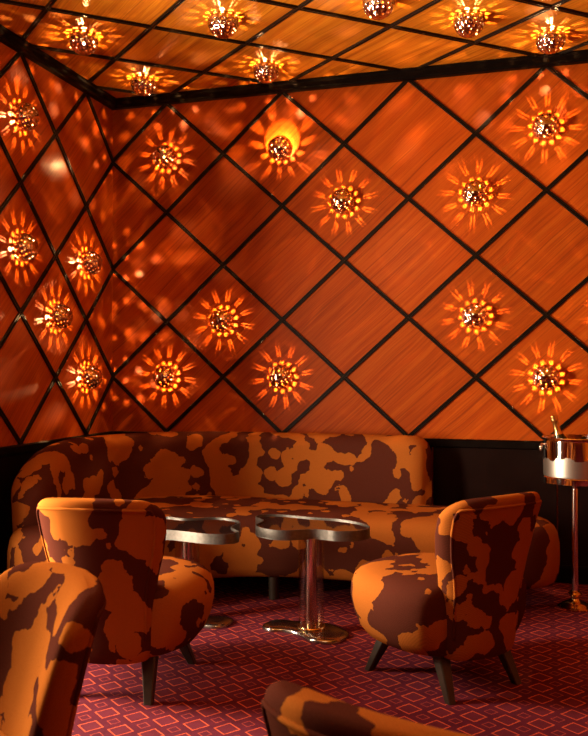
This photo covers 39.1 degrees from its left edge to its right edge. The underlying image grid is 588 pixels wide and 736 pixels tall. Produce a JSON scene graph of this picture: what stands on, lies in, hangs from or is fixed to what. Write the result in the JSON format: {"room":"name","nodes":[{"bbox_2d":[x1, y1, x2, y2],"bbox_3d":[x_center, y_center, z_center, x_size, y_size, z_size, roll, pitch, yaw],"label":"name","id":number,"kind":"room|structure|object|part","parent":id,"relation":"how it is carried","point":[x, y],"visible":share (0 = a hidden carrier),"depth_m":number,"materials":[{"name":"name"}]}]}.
{"room":"cocktail lounge","nodes":[
{"label":"cocktail lounge","id":0,"kind":"room"},
{"bbox_2d":[0,42,112,446],"bbox_3d":[-2.369,-0.287,1.946,0.150,3.020,7.584,0,0,17],"label":"wall","id":1,"kind":"structure","parent":0,"point":[25,377],"depth_m":4.87,"materials":[{"name":"brown wood"}]},
{"bbox_2d":[12,102,38,131],"bbox_3d":[-1.462,-1.384,4.553,0.108,0.156,0.156,0,0,17],"label":"wall lamp","id":2,"kind":"object","parent":1,"relation":"attached to","point":[31,114],"visible":1,"depth_m":4.51,"materials":[{"name":"gold metal"}]},
{"bbox_2d":[12,233,38,261],"bbox_3d":[-1.462,-0.664,4.551,0.108,0.156,0.156,0,0,17],"label":"wall lamp","id":3,"kind":"object","parent":1,"relation":"attached to","point":[29,239],"visible":1,"depth_m":4.50,"materials":[{"name":"gold metal"}]},
{"bbox_2d":[0,52,113,444],"bbox_3d":[-1.466,-0.636,4.708,0.012,2.232,1.791,0,0,17],"label":"trim","id":4,"kind":"structure","parent":1,"relation":"attached to","point":[17,55],"depth_m":4.87,"materials":[{"name":"brown metal"}]},
{"bbox_2d":[48,303,72,329],"bbox_3d":[-1.364,-0.304,4.882,0.108,0.156,0.156,0,0,17],"label":"wall lamp","id":5,"kind":"object","parent":1,"relation":"attached to","point":[64,318],"visible":1,"depth_m":4.83,"materials":[{"name":"gold metal"}]},
{"bbox_2d":[80,365,101,388],"bbox_3d":[-1.266,0.057,5.213,0.108,0.156,0.156,0,0,17],"label":"wall lamp","id":6,"kind":"object","parent":1,"relation":"attached to","point":[93,370],"visible":1,"depth_m":5.17,"materials":[{"name":"gold metal"}]},
{"bbox_2d":[80,250,101,274],"bbox_3d":[-1.266,-0.663,5.214,0.108,0.156,0.156,0,0,17],"label":"wall lamp","id":7,"kind":"object","parent":1,"relation":"attached to","point":[95,264],"visible":1,"depth_m":5.17,"materials":[{"name":"gold metal"}]},
{"bbox_2d":[0,24,587,109],"bbox_3d":[0.411,-1.769,1.124,5.649,0.058,7.584,0,0,17],"label":"trim","id":8,"kind":"structure","parent":1,"relation":"attached to","point":[8,38],"depth_m":5.00,"materials":[{"name":"black wood"}]},
{"bbox_2d":[555,565,587,584],"bbox_3d":[0.411,1.172,1.120,5.649,0.100,7.584,0,0,17],"label":"baseboard","id":9,"kind":"structure","parent":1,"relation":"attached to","point":[565,572],"depth_m":4.71,"materials":[{"name":"black wood"}]},
{"bbox_2d":[0,0,587,97],"bbox_3d":[0.411,-1.858,1.124,5.949,0.120,7.884,0,0,17],"label":"ceiling","id":10,"kind":"structure","parent":0,"point":[303,31],"depth_m":4.47,"materials":[{"name":"brown wood"}]},
{"bbox_2d":[69,29,98,55],"bbox_3d":[-1.131,-1.739,4.449,0.156,0.108,0.156,0,0,29],"label":"ceiling lamp","id":11,"kind":"object","parent":10,"relation":"attached to","point":[90,46],"visible":1,"depth_m":4.40,"materials":[{"name":"gold metal"}]},
{"bbox_2d":[130,74,155,95],"bbox_3d":[-0.934,-1.738,5.115,0.156,0.108,0.156,0,0,20],"label":"ceiling lamp","id":12,"kind":"object","parent":10,"relation":"attached to","point":[141,89],"visible":1,"depth_m":5.06,"materials":[{"name":"metal"}]},
{"bbox_2d":[208,11,237,38],"bbox_3d":[-0.361,-1.739,4.221,0.156,0.108,0.156,0,0,14],"label":"ceiling lamp","id":13,"kind":"object","parent":10,"relation":"attached to","point":[226,24],"visible":1,"depth_m":4.17,"materials":[{"name":"gold metal"}]},
{"bbox_2d":[253,60,278,83],"bbox_3d":[-0.164,-1.738,4.887,0.156,0.108,0.156,0,0,19],"label":"ceiling lamp","id":14,"kind":"object","parent":10,"relation":"attached to","point":[268,75],"visible":1,"depth_m":4.83,"materials":[{"name":"gold metal"}]},
{"bbox_2d":[0,0,587,95],"bbox_3d":[0.411,-1.792,1.124,5.665,0.012,7.602,0,0,17],"label":"trim","id":15,"kind":"structure","parent":10,"relation":"attached to","point":[546,7],"depth_m":4.45,"materials":[{"name":"brown metal"}]},
{"bbox_2d":[362,0,394,19],"bbox_3d":[0.408,-1.740,3.993,0.156,0.108,0.156,0,0,30],"label":"ceiling lamp","id":16,"kind":"object","parent":10,"relation":"attached to","point":[376,10],"visible":1,"depth_m":3.95,"materials":[{"name":"gold metal"}]},
{"bbox_2d":[453,10,484,37],"bbox_3d":[0.891,-1.739,4.212,0.156,0.108,0.156,0,0,3],"label":"ceiling lamp","id":17,"kind":"object","parent":10,"relation":"attached to","point":[462,28],"visible":1,"depth_m":4.16,"materials":[{"name":"gold metal"}]},
{"bbox_2d":[535,28,565,54],"bbox_3d":[1.375,-1.739,4.431,0.156,0.108,0.156,0,0,27],"label":"ceiling lamp","id":18,"kind":"object","parent":10,"relation":"attached to","point":[550,39],"visible":1,"depth_m":4.38,"materials":[{"name":"gold metal"}]},
{"bbox_2d":[72,577,587,735],"bbox_3d":[0.411,1.282,1.119,5.949,0.120,7.884,0,0,17],"label":"floor","id":19,"kind":"structure","parent":0,"point":[221,694],"depth_m":3.27,"materials":[{"name":"carpet"}]},
{"bbox_2d":[0,562,105,735],"bbox_3d":[-0.764,0.841,1.675,0.749,0.764,0.670,0,0,-38],"label":"armchair","id":20,"kind":"object","parent":19,"relation":"on","point":[51,612],"visible":1,"depth_m":1.77,"materials":[{"name":"fabric"}]},
{"bbox_2d":[36,498,213,705],"bbox_3d":[-0.667,0.843,3.254,0.670,0.764,0.749,0,0,10],"label":"armchair","id":21,"kind":"object","parent":19,"relation":"on","point":[157,604],"visible":0.66,"depth_m":2.98,"materials":[{"name":"fabric"}]},
{"bbox_3d":[-0.710,0.768,3.010,0.491,0.614,0.245,0,0,10],"label":"backrest","id":22,"kind":"part","parent":21,"relation":"part of","materials":[{"name":"fabric"}]},
{"bbox_3d":[-0.541,1.130,3.070,0.072,0.190,0.132,0,0,10],"label":"leg","id":23,"kind":"part","parent":21,"relation":"part of","materials":[{"name":"black wood"}]},
{"bbox_3d":[-0.653,0.930,3.334,0.670,0.289,0.586,0,0,10],"label":"seat","id":24,"kind":"part","parent":21,"relation":"part of","materials":[{"name":"fabric"}]},
{"bbox_3d":[-0.462,1.130,3.393,0.147,0.190,0.073,0,0,-29],"label":"leg","id":25,"kind":"part","parent":21,"relation":"part of","materials":[{"name":"black wood"}]},
{"bbox_2d":[166,516,239,628],"bbox_3d":[-0.489,0.983,3.943,0.624,0.486,0.390,0,0,28],"label":"side table","id":26,"kind":"object","parent":19,"relation":"on","point":[205,530],"visible":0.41,"depth_m":3.88,"materials":[{"name":"silver metal"}]},
{"bbox_2d":[7,431,559,599],"bbox_3d":[-0.056,0.812,4.654,2.816,0.830,1.375,0,0,-5],"label":"sofa","id":27,"kind":"object","parent":19,"relation":"on","point":[383,483],"visible":0.7,"depth_m":4.74,"materials":[{"name":"fabric"}]},
{"bbox_3d":[-0.419,0.742,4.875,2.344,0.690,0.965,0,0,-17],"label":"backrest","id":28,"kind":"part","parent":27,"relation":"part of","materials":[{"name":"fabric"}]},
{"bbox_3d":[-0.108,1.157,4.399,0.060,0.140,0.058,0,0,17],"label":"leg","id":29,"kind":"part","parent":27,"relation":"part of","materials":[{"name":"black wood"}]},
{"bbox_3d":[-0.016,0.939,4.302,2.682,0.335,1.442,0,0,17],"label":"seat","id":30,"kind":"part","parent":27,"relation":"part of","materials":[{"name":"fabric"}]},
{"bbox_2d":[255,514,369,644],"bbox_3d":[0.049,0.983,3.924,0.624,0.486,0.390,0,0,28],"label":"side table","id":31,"kind":"object","parent":19,"relation":"on","point":[282,527],"visible":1,"depth_m":3.82,"materials":[{"name":"silver mirror"}]},
{"bbox_2d":[261,680,470,735],"bbox_3d":[0.303,0.840,1.358,0.670,0.764,0.749,0,0,37],"label":"armchair","id":32,"kind":"object","parent":19,"relation":"on","point":[288,708],"visible":1,"depth_m":1.12,"materials":[{"name":"fabric"}]},
{"bbox_2d":[351,492,541,704],"bbox_3d":[0.602,0.843,3.293,0.670,0.764,0.749,0,0,-33],"label":"armchair","id":33,"kind":"object","parent":19,"relation":"on","point":[464,600],"visible":1,"depth_m":3.03,"materials":[{"name":"fabric"}]},
{"bbox_3d":[0.358,1.130,3.338,0.147,0.190,0.073,0,0,5],"label":"leg","id":34,"kind":"part","parent":33,"relation":"part of","materials":[{"name":"black wood"}]},
{"bbox_3d":[0.557,0.930,3.361,0.670,0.289,0.586,0,0,-33],"label":"seat","id":35,"kind":"part","parent":33,"relation":"part of","materials":[{"name":"fabric"}]},
{"bbox_3d":[0.560,1.130,3.074,0.072,0.190,0.132,0,0,-33],"label":"leg","id":36,"kind":"part","parent":33,"relation":"part of","materials":[{"name":"black wood"}]},
{"bbox_3d":[0.739,0.768,3.086,0.491,0.614,0.245,0,0,-33],"label":"backrest","id":37,"kind":"part","parent":33,"relation":"part of","materials":[{"name":"fabric"}]},
{"bbox_3d":[0.819,1.130,3.245,0.072,0.190,0.132,0,0,-33],"label":"leg","id":38,"kind":"part","parent":33,"relation":"part of","materials":[{"name":"black wood"}]},
{"bbox_2d":[557,486,587,611],"bbox_3d":[1.441,0.906,4.239,0.220,0.640,0.220,0,0,17],"label":"stand","id":39,"kind":"object","parent":19,"relation":"on","point":[574,604],"visible":0.91,"depth_m":4.22,"materials":[{"name":"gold metal"}]},
{"bbox_2d":[539,434,587,486],"bbox_3d":[1.432,0.469,4.239,0.346,0.235,0.328,0,0,0],"label":"bucket","id":40,"kind":"object","parent":39,"relation":"on","point":[565,461],"visible":0.99,"depth_m":4.12,"materials":[{"name":"silver metal"}]},
{"bbox_2d":[550,415,566,438],"bbox_3d":[1.381,0.400,4.233,0.144,0.323,0.086,0,0,-11],"label":"champagne bottle","id":41,"kind":"object","parent":40,"relation":"in","point":[558,433],"visible":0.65,"depth_m":4.21,"materials":[{"name":"gold glass"}]},
{"bbox_2d":[113,63,587,531],"bbox_3d":[1.510,-0.282,4.830,5.949,3.020,0.150,0,0,17],"label":"wall","id":42,"kind":"structure","parent":0,"point":[543,253],"depth_m":5.08,"materials":[{"name":"brown wood"}]},
{"bbox_2d":[153,145,176,168],"bbox_3d":[-0.853,-1.383,5.397,0.156,0.156,0.108,0,0,17],"label":"wall lamp","id":43,"kind":"object","parent":42,"relation":"attached to","point":[158,153],"visible":1,"depth_m":5.37,"materials":[{"name":"metal"}]},
{"bbox_2d":[153,365,176,388],"bbox_3d":[-0.853,0.057,5.395,0.156,0.156,0.108,0,0,17],"label":"wall lamp","id":44,"kind":"object","parent":42,"relation":"attached to","point":[158,376],"visible":1,"depth_m":5.36,"materials":[{"name":"gold metal"}]},
{"bbox_2d":[209,309,233,332],"bbox_3d":[-0.471,-0.303,5.282,0.156,0.156,0.108,0,0,17],"label":"wall lamp","id":45,"kind":"object","parent":42,"relation":"attached to","point":[216,319],"visible":1,"depth_m":5.25,"materials":[{"name":"gold metal"}]},
{"bbox_2d":[0,431,542,456],"bbox_3d":[1.231,0.445,3.887,5.649,0.050,1.814,0,0,17],"label":"trim","id":46,"kind":"structure","parent":42,"relation":"attached to","point":[433,442],"depth_m":4.82,"materials":[{"name":"black wood"}]},
{"bbox_2d":[268,136,292,160],"bbox_3d":[-0.091,-1.375,5.166,0.156,0.156,0.122,0,0,17],"label":"wall lamp","id":47,"kind":"object","parent":42,"relation":"attached to","point":[277,147],"visible":1,"depth_m":5.13,"materials":[{"name":"gold metal"}]},
{"bbox_2d":[269,365,292,388],"bbox_3d":[-0.089,0.057,5.168,0.156,0.156,0.108,0,0,17],"label":"wall lamp","id":48,"kind":"object","parent":42,"relation":"attached to","point":[277,376],"visible":1,"depth_m":5.14,"materials":[{"name":"gold metal"}]},
{"bbox_2d":[0,447,587,574],"bbox_3d":[1.229,0.798,3.889,5.645,0.656,1.810,0,0,17],"label":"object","id":49,"kind":"structure","parent":42,"relation":"attached to","point":[459,474],"depth_m":4.78,"materials":[{"name":"black paint"}]},
{"bbox_2d":[330,188,355,213],"bbox_3d":[0.293,-1.024,5.057,0.156,0.156,0.108,0,0,17],"label":"wall lamp","id":50,"kind":"object","parent":42,"relation":"attached to","point":[339,199],"visible":1,"depth_m":5.03,"materials":[{"name":"gold metal"}]},
{"bbox_2d":[113,66,587,439],"bbox_3d":[1.487,-0.636,4.752,5.665,2.233,0.012,0,0,17],"label":"trim","id":51,"kind":"structure","parent":42,"relation":"attached to","point":[551,69],"depth_m":5.08,"materials":[{"name":"brown metal"}]},
{"bbox_2d":[462,180,488,206],"bbox_3d":[1.057,-1.024,4.830,0.156,0.156,0.108,-1,0,17],"label":"wall lamp","id":52,"kind":"object","parent":42,"relation":"attached to","point":[474,190],"visible":1,"depth_m":4.80,"materials":[{"name":"gold metal"}]},
{"bbox_2d":[462,303,488,328],"bbox_3d":[1.057,-0.304,4.829,0.156,0.156,0.108,0,0,17],"label":"wall lamp","id":53,"kind":"object","parent":42,"relation":"attached to","point":[474,315],"visible":1,"depth_m":4.80,"materials":[{"name":"gold metal"}]},
{"bbox_2d":[532,112,559,140],"bbox_3d":[1.439,-1.384,4.718,0.156,0.156,0.108,0,0,17],"label":"wall lamp","id":54,"kind":"object","parent":42,"relation":"attached to","point":[546,123],"visible":1,"depth_m":4.69,"materials":[{"name":"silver metal"}]},
{"bbox_2d":[532,364,560,390],"bbox_3d":[1.439,0.056,4.715,0.156,0.156,0.108,0,0,17],"label":"wall lamp","id":55,"kind":"object","parent":42,"relation":"attached to","point":[545,377],"visible":1,"depth_m":4.68,"materials":[{"name":"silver metal"}]}
]}

